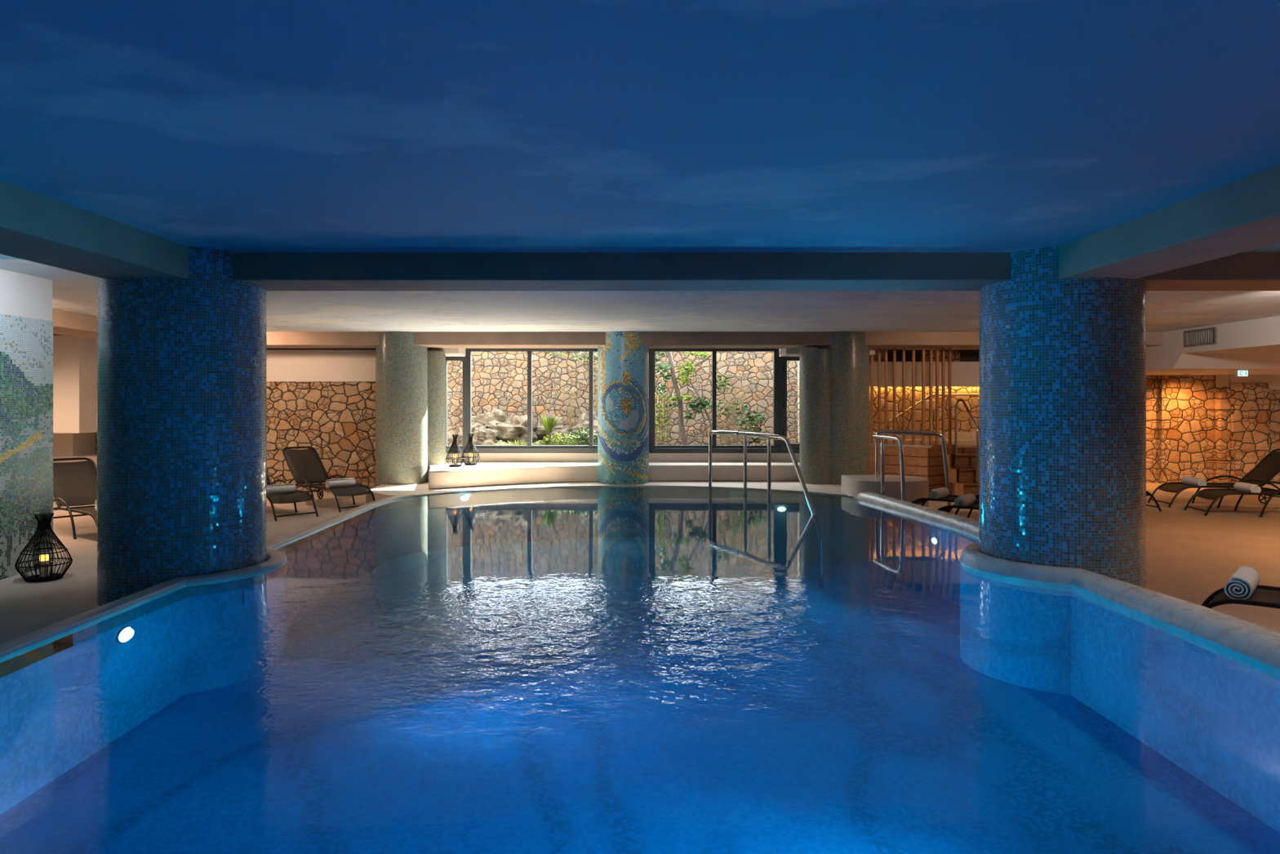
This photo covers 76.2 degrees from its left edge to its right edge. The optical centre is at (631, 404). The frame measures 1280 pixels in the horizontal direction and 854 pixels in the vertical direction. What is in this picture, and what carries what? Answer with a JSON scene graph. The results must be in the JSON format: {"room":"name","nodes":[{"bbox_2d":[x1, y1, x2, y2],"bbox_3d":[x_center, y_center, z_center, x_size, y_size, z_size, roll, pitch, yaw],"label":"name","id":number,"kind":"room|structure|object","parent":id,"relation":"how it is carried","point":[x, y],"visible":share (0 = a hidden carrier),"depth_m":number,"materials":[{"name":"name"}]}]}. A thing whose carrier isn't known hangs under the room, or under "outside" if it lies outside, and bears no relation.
{"room":"indoor swimming pool","nodes":[
{"label":"indoor swimming pool","id":0,"kind":"room"},
{"bbox_2d":[0,268,52,319],"bbox_3d":[-6.062,0.179,6.173,0.575,2.842,3.945,0,0,0],"label":"wall pier","id":1,"kind":"object","parent":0,"point":[20,294],"visible":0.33,"depth_m":7.79,"materials":[{"name":"white paint"}]},
{"bbox_2d":[0,312,53,579],"bbox_3d":[-5.769,0.379,6.226,0.008,2.442,3.827,0,0,0],"label":"wall panel","id":2,"kind":"object","parent":1,"relation":"attached to","point":[26,343],"visible":0.9,"depth_m":7.76,"materials":[{"name":"multicoloured tile"}]},
{"bbox_2d":[53,431,95,456],"bbox_3d":[-9.990,0.682,14.600,0.420,0.435,0.600,0,0,0],"label":"wall","id":3,"kind":"structure","parent":0,"point":[81,443],"depth_m":14.32,"materials":[{"name":"white paint"}]},
{"bbox_2d":[53,335,97,433],"bbox_3d":[-10.515,-0.333,14.105,2.970,1.595,1.510,0,0,0],"label":"wall","id":4,"kind":"structure","parent":0,"point":[74,357],"depth_m":13.35,"materials":[{"name":"white paint"}]},
{"bbox_2d":[95,349,375,492],"bbox_3d":[-8.150,0.300,14.980,7.700,2.600,0.240,0,0,0],"label":"wall","id":5,"kind":"structure","parent":0,"point":[335,419],"depth_m":14.90,"materials":[{"name":"stone"}]},
{"bbox_2d":[266,348,375,349],"bbox_3d":[-8.150,-1.075,15.150,7.700,0.150,0.300,0,0,0],"label":"trim","id":6,"kind":"structure","parent":5,"relation":"attached to","point":[267,348],"depth_m":15.00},
{"bbox_2d":[427,348,465,356],"bbox_3d":[-3.700,-1.025,15.000,1.200,0.250,0.600,0,0,0],"label":"trim","id":7,"kind":"structure","parent":5,"relation":"attached to","point":[448,352],"depth_m":14.70,"materials":[{"name":"white paint"}]},
{"bbox_2d":[53,331,1162,348],"bbox_3d":[-1.470,-1.154,14.340,21.060,0.276,0.820,0,0,0],"label":"beam","id":8,"kind":"structure","parent":5,"relation":"attached to","point":[275,340],"depth_m":13.93,"materials":[{"name":"white paint"}]},
{"bbox_2d":[447,351,797,445],"bbox_3d":[0.000,0.125,18.725,18.000,2.950,0.350,0,0,0],"label":"wall","id":9,"kind":"structure","parent":0,"point":[499,379],"depth_m":18.55,"materials":[{"name":"stone"}]},
{"bbox_2d":[546,351,597,373],"bbox_3d":[-1.137,-1.047,18.266,1.549,0.701,0.318,0,0,0],"label":"shrub","id":10,"kind":"object","parent":9,"relation":"attached to","point":[596,353],"visible":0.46,"depth_m":18.24,"materials":[{"name":"green plant"}]},
{"bbox_2d":[445,453,799,462],"bbox_3d":[-0.375,1.250,15.345,7.850,0.700,0.150,0,0,0],"label":"wall","id":11,"kind":"structure","parent":0,"point":[484,457],"depth_m":15.27,"materials":[{"name":"beige paint"}]},
{"bbox_2d":[445,356,465,453],"bbox_3d":[-3.308,0.002,15.290,0.424,1.803,0.140,0,0,0],"label":"window","id":12,"kind":"structure","parent":11,"relation":"in","point":[447,358],"depth_m":15.26,"materials":[{"name":"grey"}]},
{"bbox_2d":[463,348,597,453],"bbox_3d":[-1.668,-0.085,15.290,2.936,1.975,0.140,0,0,0],"label":"window","id":13,"kind":"structure","parent":11,"relation":"in","point":[529,448],"depth_m":15.26,"materials":[{"name":"grey"}]},
{"bbox_2d":[648,348,780,453],"bbox_3d":[1.558,-0.085,15.290,2.452,1.975,0.140,0,0,0],"label":"window","id":14,"kind":"structure","parent":11,"relation":"in","point":[654,448],"depth_m":15.26,"materials":[{"name":"grey"}]},
{"bbox_2d":[778,356,799,453],"bbox_3d":[3.184,0.002,15.290,0.872,1.803,0.140,0,0,0],"label":"window","id":15,"kind":"structure","parent":11,"relation":"in","point":[783,447],"depth_m":15.26,"materials":[{"name":"grey"}]},
{"bbox_2d":[0,0,1279,331],"bbox_3d":[1.500,-1.342,5.875,27.000,0.200,17.750,0,0,0],"label":"ceiling","id":16,"kind":"structure","parent":0,"point":[231,126],"depth_m":3.74,"materials":[{"name":"blue paint"}]},
{"bbox_2d":[52,308,97,339],"bbox_3d":[-7.910,-1.154,11.265,0.820,0.276,5.330,0,0,0],"label":"beam","id":17,"kind":"structure","parent":16,"relation":"attached to","point":[64,322],"depth_m":11.13,"materials":[{"name":"white paint"}]},
{"bbox_2d":[0,179,188,279],"bbox_3d":[-3.816,-1.139,2.125,0.662,0.305,10.250,0,0,0],"label":"beam","id":18,"kind":"structure","parent":16,"relation":"attached to","point":[35,227],"depth_m":5.33,"materials":[{"name":"paint"}]},
{"bbox_2d":[233,252,1011,290],"bbox_3d":[-0.065,-1.154,6.987,6.850,0.276,0.640,0,0,0],"label":"beam","id":19,"kind":"structure","parent":16,"relation":"attached to","point":[272,271],"depth_m":6.67,"materials":[{"name":"paint"}]},
{"bbox_2d":[1058,164,1279,279],"bbox_3d":[3.663,-1.139,2.125,0.615,0.305,10.250,0,0,0],"label":"ceiling beam","id":20,"kind":"structure","parent":16,"relation":"attached to","point":[1242,215],"depth_m":5.09,"materials":[{"name":"paint"}]},
{"bbox_2d":[1146,252,1279,290],"bbox_3d":[9.485,-1.154,6.987,11.030,0.276,0.640,0,0,0],"label":"ceiling beam","id":21,"kind":"structure","parent":16,"relation":"attached to","point":[1242,271],"depth_m":6.67,"materials":[{"name":"paint"}]},
{"bbox_2d":[0,483,1279,644],"bbox_3d":[1.500,1.600,7.000,27.000,0.001,20.000,0,0,0],"label":"floor","id":22,"kind":"structure","parent":0,"point":[1191,555],"depth_m":8.85,"materials":[{"name":"beige tile"}]},
{"bbox_2d":[14,512,72,582],"bbox_3d":[-5.380,1.300,7.480,0.434,0.603,0.434,0,0,-11],"label":"wire lantern","id":23,"kind":"object","parent":22,"relation":"on","point":[44,575],"visible":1,"depth_m":7.44,"materials":[{"name":"black metal"}]},
{"bbox_2d":[39,560,48,577],"bbox_3d":[-5.380,1.497,7.480,0.071,0.146,0.071,0,0,-11],"label":"candle","id":24,"kind":"object","parent":23,"relation":"on","point":[42,562],"depth_m":7.45,"materials":[{"name":"beige wax"}]},
{"bbox_2d":[35,561,53,577],"bbox_3d":[-5.380,1.512,7.480,0.136,0.116,0.136,0,0,-11],"label":"candle holder","id":25,"kind":"object","parent":23,"relation":"on","point":[42,563],"depth_m":7.45,"materials":[{"name":"clear glass"}]},
{"bbox_2d":[53,453,97,496],"bbox_3d":[-10.510,1.250,14.550,2.980,0.700,0.700,0,0,0],"label":"wall ledge","id":26,"kind":"object","parent":22,"relation":"on","point":[93,456],"depth_m":14.20,"materials":[{"name":"white paint"}]},
{"bbox_2d":[53,457,97,539],"bbox_3d":[-6.625,1.153,10.129,1.951,0.908,0.698,0,0,37],"label":"sun lounger","id":27,"kind":"object","parent":22,"relation":"on","point":[74,483],"visible":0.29,"depth_m":10.48,"materials":[{"name":"black fabric"}]},
{"bbox_2d":[94,499,97,510],"bbox_3d":[-6.348,1.217,10.071,0.135,0.135,0.440,0,0,37],"label":"rolled towel","id":28,"kind":"object","parent":27,"relation":"on","point":[95,501],"visible":0.05,"depth_m":9.91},
{"bbox_2d":[97,246,266,605],"bbox_3d":[-3.807,0.179,6.970,1.264,2.842,1.264,0,0,0],"label":"column","id":29,"kind":"structure","parent":22,"relation":"on","point":[182,363],"depth_m":6.43,"materials":[{"name":"blue tile"}]},
{"bbox_2d":[266,473,319,520],"bbox_3d":[-5.403,1.153,12.078,1.951,0.908,0.698,0,0,41],"label":"sun lounger","id":30,"kind":"object","parent":22,"relation":"on","point":[299,495],"visible":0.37,"depth_m":11.65,"materials":[{"name":"black"}]},
{"bbox_2d":[266,483,296,494],"bbox_3d":[-5.091,1.217,11.802,0.135,0.135,0.440,0,0,41],"label":"rolled towel","id":31,"kind":"object","parent":30,"relation":"on","point":[288,487],"visible":0.88,"depth_m":11.77,"materials":[{"name":"fabric"}]},
{"bbox_2d":[282,446,374,512],"bbox_3d":[-4.848,1.153,12.988,1.951,0.908,0.698,0,0,41],"label":"sun lounger","id":32,"kind":"object","parent":22,"relation":"on","point":[305,466],"visible":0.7,"depth_m":13.32,"materials":[{"name":"black"}]},
{"bbox_2d":[324,477,355,488],"bbox_3d":[-4.524,1.217,12.702,0.135,0.135,0.440,0,0,41],"label":"rolled towel","id":33,"kind":"object","parent":32,"relation":"on","point":[340,482],"visible":1,"depth_m":12.65,"materials":[{"name":"fabric"}]},
{"bbox_2d":[375,331,427,486],"bbox_3d":[-4.010,0.179,14.260,0.880,2.842,0.880,0,0,0],"label":"column","id":34,"kind":"structure","parent":22,"relation":"on","point":[401,366],"depth_m":13.88,"materials":[{"name":"grey tile"}]},
{"bbox_2d":[0,480,1279,853],"bbox_3d":[0.000,1.741,6.150,8.600,0.958,17.500,0,0,0],"label":"swimming pool","id":35,"kind":"object","parent":22,"relation":"in","point":[947,695],"visible":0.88,"depth_m":5.65,"materials":[{"name":"blue liquid"}]},
{"bbox_2d":[115,625,133,643],"bbox_3d":[-3.390,1.544,5.487,0.056,0.106,0.189,0,0,0],"label":"pool light","id":36,"kind":"object","parent":35,"relation":"attached to","point":[124,633],"visible":1,"depth_m":5.45,"materials":[{"name":"silver metal"}]},
{"bbox_2d":[244,586,262,604],"bbox_3d":[-3.067,1.550,6.618,0.007,0.110,0.160,0,0,30],"label":"depth marker","id":37,"kind":"object","parent":35,"relation":"attached to","point":[254,595],"visible":1,"depth_m":6.61,"materials":[{"name":"blue tile"}]},
{"bbox_2d":[427,462,799,488],"bbox_3d":[-0.430,1.212,14.148,7.700,0.284,2.240,0,0,0],"label":"wall","id":38,"kind":"structure","parent":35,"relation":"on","point":[483,473],"depth_m":14.33,"materials":[{"name":"beige tile"}]},
{"bbox_2d":[427,351,445,465],"bbox_3d":[-3.660,0.060,14.750,0.600,2.020,0.600,0,0,0],"label":"column","id":39,"kind":"structure","parent":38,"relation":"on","point":[436,359],"depth_m":14.52,"materials":[{"name":"grey tile"}]},
{"bbox_2d":[445,434,464,466],"bbox_3d":[-3.050,0.792,14.120,0.318,0.558,0.318,0,0,0],"label":"wire lantern","id":40,"kind":"object","parent":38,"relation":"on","point":[455,461],"visible":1,"depth_m":14.08,"materials":[{"name":"black"}]},
{"bbox_2d":[462,433,479,465],"bbox_3d":[-2.860,0.792,14.520,0.318,0.558,0.318,0,0,-23],"label":"wire lantern","id":41,"kind":"object","parent":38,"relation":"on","point":[473,446],"visible":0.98,"depth_m":14.48,"materials":[{"name":"black"}]},
{"bbox_2d":[597,331,648,484],"bbox_3d":[-0.144,0.052,14.260,0.894,2.608,0.894,0,0,20],"label":"column","id":42,"kind":"structure","parent":35,"relation":"on","point":[623,362],"depth_m":13.87,"materials":[{"name":"blue tile"}]},
{"bbox_2d":[708,430,823,588],"bbox_3d":[1.907,1.316,11.730,0.281,1.808,3.794,0,0,-16],"label":"pool handrail","id":43,"kind":"object","parent":35,"relation":"on","point":[768,436],"visible":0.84,"depth_m":11.75,"materials":[{"name":"silver metal"}]},
{"bbox_2d":[776,506,786,511],"bbox_3d":[2.119,1.475,11.533,0.144,0.081,0.056,0,0,3],"label":"pool light","id":44,"kind":"object","parent":35,"relation":"attached to","point":[780,508],"visible":1,"depth_m":11.53,"materials":[{"name":"silver metal"}]},
{"bbox_2d":[799,348,830,484],"bbox_3d":[3.225,0.203,14.200,0.600,2.306,0.600,0,0,0],"label":"column","id":45,"kind":"structure","parent":35,"relation":"on","point":[814,363],"depth_m":13.93,"materials":[{"name":"grey tile"}]},
{"bbox_2d":[817,331,869,484],"bbox_3d":[3.700,0.057,14.260,0.880,2.598,0.880,0,0,0],"label":"column","id":46,"kind":"structure","parent":35,"relation":"on","point":[849,352],"depth_m":13.86,"materials":[{"name":"grey tile"}]},
{"bbox_2d":[872,434,906,501],"bbox_3d":[3.616,0.916,11.461,0.102,0.971,1.083,0,0,-4],"label":"pool handrail","id":47,"kind":"object","parent":35,"relation":"on","point":[899,439],"visible":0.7,"depth_m":11.06,"materials":[{"name":"silver metal"}]},
{"bbox_2d":[931,537,937,543],"bbox_3d":[3.563,1.600,9.598,0.056,0.099,0.178,0,0,-6],"label":"pool light","id":48,"kind":"object","parent":35,"relation":"attached to","point":[934,540],"visible":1,"depth_m":9.57,"materials":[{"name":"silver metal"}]},
{"bbox_2d":[841,475,928,506],"bbox_3d":[3.856,1.353,12.285,1.151,0.495,1.130,0,0,0],"label":"block","id":49,"kind":"object","parent":22,"relation":"on","point":[916,487],"visible":0.44,"depth_m":11.85,"materials":[{"name":"white paint"}]},
{"bbox_2d":[875,429,952,511],"bbox_3d":[4.250,0.990,12.326,1.106,1.226,0.096,0,0,12],"label":"pool handrail","id":50,"kind":"object","parent":22,"relation":"on","point":[893,432],"visible":0.88,"depth_m":12.29,"materials":[{"name":"silver metal"}]},
{"bbox_2d":[869,431,976,492],"bbox_3d":[6.300,1.080,15.501,3.800,1.040,2.337,0,0,0],"label":"tub surround","id":51,"kind":"object","parent":22,"relation":"on","point":[926,461],"visible":0.41,"depth_m":14.81,"materials":[{"name":"brown wood"}]},
{"bbox_2d":[870,347,951,445],"bbox_3d":[5.140,-0.194,14.877,1.442,1.848,0.674,0,0,9],"label":"screen","id":52,"kind":"object","parent":51,"relation":"on","point":[943,350],"visible":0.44,"depth_m":14.89,"materials":[{"name":"brown wood"}]},
{"bbox_2d":[911,494,978,518],"bbox_3d":[4.630,1.153,10.868,1.951,0.908,0.698,0,0,40],"label":"sun lounger","id":53,"kind":"object","parent":22,"relation":"on","point":[950,498],"visible":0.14,"depth_m":11.12,"materials":[{"name":"black"}]},
{"bbox_2d":[928,487,949,498],"bbox_3d":[4.218,1.217,11.211,0.135,0.135,0.440,0,0,40],"label":"rolled towel","id":54,"kind":"object","parent":53,"relation":"on","point":[940,492],"visible":0.99,"depth_m":11.09,"materials":[{"name":"fabric"}]},
{"bbox_2d":[937,501,978,512],"bbox_3d":[4.670,1.153,10.048,1.951,0.908,0.698,0,0,40],"label":"sun lounger","id":55,"kind":"object","parent":22,"relation":"on","point":[975,505],"visible":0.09,"depth_m":10.27,"materials":[{"name":"black"}]},
{"bbox_2d":[954,493,976,506],"bbox_3d":[4.250,1.217,10.397,0.135,0.135,0.440,0,0,40],"label":"rolled towel","id":56,"kind":"object","parent":55,"relation":"on","point":[967,499],"visible":1,"depth_m":10.28,"materials":[{"name":"fabric"}]},
{"bbox_2d":[942,453,978,495],"bbox_3d":[6.500,1.250,14.570,1.800,0.700,0.940,0,0,0],"label":"wooden steps","id":57,"kind":"structure","parent":22,"relation":"on","point":[965,474],"depth_m":14.44,"materials":[{"name":"brown wood"}]},
{"bbox_2d":[955,398,978,482],"bbox_3d":[5.956,0.624,14.503,0.062,1.472,0.573,0,0,-19],"label":"handrail","id":58,"kind":"object","parent":57,"relation":"attached to","point":[959,399],"visible":1,"depth_m":14.44,"materials":[{"name":"silver metal"}]},
{"bbox_2d":[978,246,1146,588],"bbox_3d":[3.649,0.179,6.970,1.256,2.842,1.256,0,0,0],"label":"column","id":59,"kind":"structure","parent":22,"relation":"on","point":[1062,362],"depth_m":6.44,"materials":[{"name":"blue tile"}]},
{"bbox_2d":[1146,490,1161,511],"bbox_3d":[6.962,1.153,12.497,1.951,0.908,0.698,0,0,-3],"label":"sun lounger","id":60,"kind":"object","parent":22,"relation":"on","point":[1148,494],"visible":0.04,"depth_m":12.24,"materials":[{"name":"black"}]},
{"bbox_2d":[1146,448,1279,508],"bbox_3d":[9.345,1.153,12.915,1.951,0.908,0.698,0,0,5],"label":"sun lounger","id":61,"kind":"object","parent":22,"relation":"on","point":[1268,467],"visible":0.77,"depth_m":12.94,"materials":[{"name":"black"}]},
{"bbox_2d":[1181,475,1206,485],"bbox_3d":[8.920,1.217,12.954,0.135,0.135,0.440,0,0,5],"label":"rolled towel","id":62,"kind":"object","parent":61,"relation":"on","point":[1193,481],"visible":0.98,"depth_m":12.88,"materials":[{"name":"fabric"}]},
{"bbox_2d":[1183,480,1279,517],"bbox_3d":[9.270,1.153,11.905,1.951,0.908,0.698,0,0,10],"label":"sun lounger","id":63,"kind":"object","parent":22,"relation":"on","point":[1215,494],"visible":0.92,"depth_m":12.07,"materials":[{"name":"black fabric"}]},
{"bbox_2d":[1233,481,1261,493],"bbox_3d":[9.007,1.217,11.951,0.135,0.135,0.440,0,0,10],"label":"rolled towel","id":64,"kind":"object","parent":63,"relation":"on","point":[1242,486],"visible":0.99,"depth_m":11.87,"materials":[{"name":"fabric"}]},
{"bbox_2d":[1200,585,1279,608],"bbox_3d":[4.604,1.153,5.100,1.951,0.908,0.698,0,0,42],"label":"sun lounger","id":65,"kind":"object","parent":22,"relation":"on","point":[1263,595],"visible":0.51,"depth_m":5.48,"materials":[{"name":"black fabric"}]},
{"bbox_2d":[1223,565,1260,599],"bbox_3d":[4.139,1.207,5.534,0.153,0.152,0.497,0,0,42],"label":"rolled towel","id":66,"kind":"object","parent":65,"relation":"on","point":[1243,582],"visible":1,"depth_m":5.38,"materials":[{"name":"white fabric"}]},
{"bbox_2d":[1214,382,1269,484],"bbox_3d":[12.310,0.585,16.665,0.980,2.030,0.570,0,0,0],"label":"wall pier","id":67,"kind":"object","parent":22,"relation":"on","point":[1242,410],"visible":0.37,"depth_m":16.38,"materials":[{"name":"stone"}]},
{"bbox_2d":[648,348,650,448],"bbox_3d":[0.066,-0.086,15.345,0.572,1.972,0.150,0,0,0],"label":"wall pier","id":68,"kind":"object","parent":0,"point":[649,348],"visible":0.14,"depth_m":15.27,"materials":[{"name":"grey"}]},
{"bbox_2d":[797,360,799,443],"bbox_3d":[3.525,0.000,16.190,0.150,3.200,1.540,0,0,0],"label":"wall","id":69,"kind":"structure","parent":0,"point":[797,361],"depth_m":16.89,"materials":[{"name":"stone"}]},
{"bbox_2d":[779,348,875,356],"bbox_3d":[3.587,-1.025,15.000,1.625,0.250,0.600,0,0,0],"label":"trim","id":70,"kind":"structure","parent":69,"relation":"attached to","point":[783,352],"depth_m":14.71,"materials":[{"name":"white paint"}]},
{"bbox_2d":[869,361,978,386],"bbox_3d":[6.280,-0.618,16.735,5.560,0.505,0.430,0,0,0],"label":"wall","id":71,"kind":"structure","parent":0,"point":[964,374],"depth_m":16.52,"materials":[{"name":"white paint"}]},
{"bbox_2d":[883,350,927,361],"bbox_3d":[5.560,-0.988,16.590,0.880,0.225,0.040,0,0,0],"label":"window","id":72,"kind":"structure","parent":71,"relation":"in","point":[890,353],"depth_m":16.59,"materials":[{"name":"grey"}]},
{"bbox_2d":[958,350,978,361],"bbox_3d":[7.090,-0.988,16.590,0.880,0.225,0.040,0,0,0],"label":"window","id":73,"kind":"structure","parent":71,"relation":"in","point":[965,355],"depth_m":16.59,"materials":[{"name":"grey"}]},
{"bbox_2d":[869,349,978,361],"bbox_3d":[6.280,-1.010,16.775,5.560,0.280,0.350,0,0,0],"label":"wall","id":74,"kind":"structure","parent":0,"point":[955,353],"depth_m":16.60,"materials":[{"name":"paint"}]},
{"bbox_2d":[875,348,978,349],"bbox_3d":[1.500,-1.280,15.875,27.000,0.320,2.250,0,0,0],"label":"ceiling","id":75,"kind":"structure","parent":0,"point":[875,348],"depth_m":16.44,"materials":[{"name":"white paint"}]},
{"bbox_2d":[869,383,1157,483],"bbox_3d":[7.150,0.590,16.825,7.300,2.020,0.250,0,0,0],"label":"wall","id":76,"kind":"structure","parent":0,"point":[965,424],"depth_m":16.70,"materials":[{"name":"stone"}]},
{"bbox_2d":[887,393,978,423],"bbox_3d":[6.895,0.081,16.643,3.410,0.600,0.121,0,0,0],"label":"wall handrail","id":77,"kind":"object","parent":76,"relation":"attached to","point":[940,394],"visible":0.5,"depth_m":16.59,"materials":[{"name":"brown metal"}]},
{"bbox_2d":[1157,374,1215,483],"bbox_3d":[11.295,0.497,16.750,1.090,2.205,0.400,0,0,0],"label":"wall","id":78,"kind":"structure","parent":0,"point":[1185,402],"depth_m":16.55,"materials":[{"name":"stone"}]},
{"bbox_2d":[1146,374,1271,383],"bbox_3d":[10.960,-0.535,16.690,3.800,0.230,0.520,0,0,0],"label":"wall","id":79,"kind":"structure","parent":0,"point":[1251,378],"depth_m":16.43,"materials":[{"name":"white paint"}]},
{"bbox_2d":[1146,315,1279,375],"bbox_3d":[12.030,-0.950,11.050,5.940,0.700,12.100,0,0,0],"label":"ceiling","id":80,"kind":"structure","parent":0,"point":[1253,345],"depth_m":13.50,"materials":[{"name":"white paint"}]},
{"bbox_2d":[1184,326,1217,346],"bbox_3d":[9.043,-1.071,12.985,0.026,0.262,0.710,0,0,0],"label":"ceiling vent","id":81,"kind":"object","parent":80,"relation":"in","point":[1204,336],"visible":1,"depth_m":12.96,"materials":[{"name":"grey metal"}]},
{"bbox_2d":[1186,329,1212,344],"bbox_3d":[9.046,-1.070,12.985,0.013,0.200,0.612,0,0,0],"label":"grille","id":82,"kind":"object","parent":81,"relation":"attached to","point":[1193,336],"depth_m":13.00,"materials":[{"name":"grey metal"}]},
{"bbox_2d":[1235,369,1248,376],"bbox_3d":[10.430,-0.535,13.957,0.186,0.113,0.065,0,0,0],"label":"exit sign","id":83,"kind":"object","parent":80,"relation":"attached to","point":[1237,372],"visible":1,"depth_m":13.93,"materials":[{"name":"white paint"}]},
{"bbox_2d":[1215,374,1229,386],"bbox_3d":[11.945,-0.475,16.705,0.210,0.250,0.490,0,0,0],"label":"wall","id":84,"kind":"structure","parent":0,"point":[1221,380],"depth_m":16.46,"materials":[{"name":"white paint"}]},
{"bbox_2d":[1269,389,1279,484],"bbox_3d":[13.900,0.650,16.725,2.200,1.900,0.450,0,0,0],"label":"wall","id":85,"kind":"structure","parent":0,"point":[1274,394],"depth_m":16.50,"materials":[{"name":"stone"}]},
{"bbox_2d":[1269,374,1279,389],"bbox_3d":[13.900,-0.450,16.710,2.200,0.300,0.480,0,0,0],"label":"wall","id":86,"kind":"structure","parent":0,"point":[1275,379],"depth_m":16.47,"materials":[{"name":"white paint"}]},
{"label":"outside","id":87,"kind":"structure","parent":0,"visible":0},
{"bbox_3d":[0.000,1.120,17.125,18.000,0.360,3.350,0,0,0],"label":"floor","id":88,"kind":"structure","parent":87,"visible":0},
{"bbox_2d":[447,421,484,445],"bbox_3d":[-3.398,0.736,17.074,0.733,0.761,0.801,0,0,-44],"label":"rock","id":89,"kind":"object","parent":88,"relation":"on","point":[459,431],"visible":0.14,"depth_m":17.02,"materials":[{"name":"stone"}]},
{"bbox_2d":[461,425,498,444],"bbox_3d":[-3.065,0.810,16.668,0.714,0.755,0.659,0,0,17],"label":"rock","id":90,"kind":"object","parent":88,"relation":"on","point":[482,435],"visible":0.48,"depth_m":16.56,"materials":[{"name":"grey stone"}]},
{"bbox_2d":[471,408,507,443],"bbox_3d":[-2.992,0.482,17.582,0.938,0.831,0.800,0,0,0],"label":"rock","id":91,"kind":"object","parent":88,"relation":"on","point":[491,420],"visible":0.42,"depth_m":17.39,"materials":[{"name":"beige stone"}]},
{"bbox_2d":[494,440,512,444],"bbox_3d":[-2.608,0.958,16.495,0.579,0.480,0.407,0,0,0],"label":"rock","id":92,"kind":"object","parent":88,"relation":"on","point":[502,442],"visible":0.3,"depth_m":16.49,"materials":[{"name":"stone"}]},
{"bbox_2d":[490,440,545,444],"bbox_3d":[-2.251,0.819,16.177,1.277,0.241,1.271,0,0,0],"label":"shrub","id":93,"kind":"object","parent":88,"relation":"on","point":[509,443],"visible":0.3,"depth_m":16.35,"materials":[{"name":"green plant"}]},
{"bbox_2d":[496,414,540,444],"bbox_3d":[-2.406,0.609,17.195,0.927,0.804,0.780,0,0,0],"label":"rock","id":94,"kind":"object","parent":88,"relation":"on","point":[515,427],"visible":0.66,"depth_m":16.98,"materials":[{"name":"beige stone"}]},
{"bbox_2d":[532,440,545,444],"bbox_3d":[-1.919,0.956,16.593,0.508,0.470,0.397,0,0,0],"label":"rock","id":95,"kind":"object","parent":88,"relation":"on","point":[539,441],"visible":0.21,"depth_m":16.51,"materials":[{"name":"stone"}]},
{"bbox_2d":[534,412,567,444],"bbox_3d":[-1.736,0.583,17.500,0.830,0.849,0.711,0,0,0],"label":"rock","id":96,"kind":"object","parent":88,"relation":"on","point":[540,432],"visible":0.3,"depth_m":17.30,"materials":[{"name":"beige stone"}]},
{"bbox_2d":[539,414,559,431],"bbox_3d":[-1.715,0.363,17.012,0.599,0.374,0.565,0,0,0],"label":"shrub","id":97,"kind":"object","parent":96,"relation":"on","point":[548,424],"visible":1,"depth_m":16.93,"materials":[{"name":"green plant"}]},
{"bbox_2d":[538,431,580,444],"bbox_3d":[-1.447,0.761,16.354,0.853,0.489,0.406,0,0,0],"label":"shrub","id":98,"kind":"object","parent":88,"relation":"on","point":[555,439],"visible":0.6,"depth_m":16.31,"materials":[{"name":"green plant"}]},
{"bbox_2d":[549,426,584,444],"bbox_3d":[-1.308,0.775,17.099,0.838,0.661,0.634,0,0,0],"label":"shrub","id":99,"kind":"object","parent":88,"relation":"on","point":[571,429],"visible":0.33,"depth_m":16.95,"materials":[{"name":"plant"}]},
{"bbox_2d":[560,380,580,428],"bbox_3d":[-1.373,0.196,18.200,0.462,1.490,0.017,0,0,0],"label":"shrub","id":100,"kind":"object","parent":88,"relation":"on","point":[571,411],"visible":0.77,"depth_m":18.19,"materials":[{"name":"plant"}]},
{"bbox_2d":[568,426,597,444],"bbox_3d":[-0.939,0.718,16.507,0.710,0.540,0.453,0,0,0],"label":"shrub","id":101,"kind":"object","parent":88,"relation":"on","point":[584,438],"visible":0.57,"depth_m":16.45,"materials":[{"name":"green plant"}]},
{"bbox_2d":[573,408,597,435],"bbox_3d":[-0.877,0.533,17.361,0.780,0.952,0.833,0,0,-38],"label":"rock","id":102,"kind":"object","parent":88,"relation":"on","point":[583,422],"visible":0.23,"depth_m":17.23,"materials":[{"name":"stone"}]},
{"bbox_2d":[593,364,597,417],"bbox_3d":[-0.626,-0.008,17.905,0.615,1.905,0.308,0,0,0],"label":"shrub","id":103,"kind":"object","parent":88,"relation":"on","point":[595,393],"visible":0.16,"depth_m":17.89,"materials":[{"name":"green plant"}]},
{"bbox_2d":[654,373,671,444],"bbox_3d":[0.631,0.140,17.456,0.449,1.601,0.262,0,0,0],"label":"shrub","id":104,"kind":"object","parent":88,"relation":"on","point":[660,406],"visible":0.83,"depth_m":17.49,"materials":[{"name":"green plant"}]},
{"bbox_2d":[654,351,711,444],"bbox_3d":[1.030,-0.201,17.190,1.421,2.410,0.402,0,0,0],"label":"tree","id":105,"kind":"object","parent":88,"relation":"on","point":[677,396],"visible":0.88,"depth_m":17.23,"materials":[{"name":"green plant"}]},
{"bbox_2d":[708,371,750,444],"bbox_3d":[2.141,0.108,17.855,0.938,1.673,0.326,0,0,0],"label":"shrub","id":106,"kind":"object","parent":88,"relation":"on","point":[721,384],"visible":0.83,"depth_m":17.89,"materials":[{"name":"green plant"}]},
{"bbox_2d":[735,408,764,444],"bbox_3d":[2.557,0.499,17.606,0.644,0.850,0.346,0,0,0],"label":"shrub","id":107,"kind":"object","parent":88,"relation":"on","point":[750,421],"visible":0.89,"depth_m":17.58,"materials":[{"name":"green plant"}]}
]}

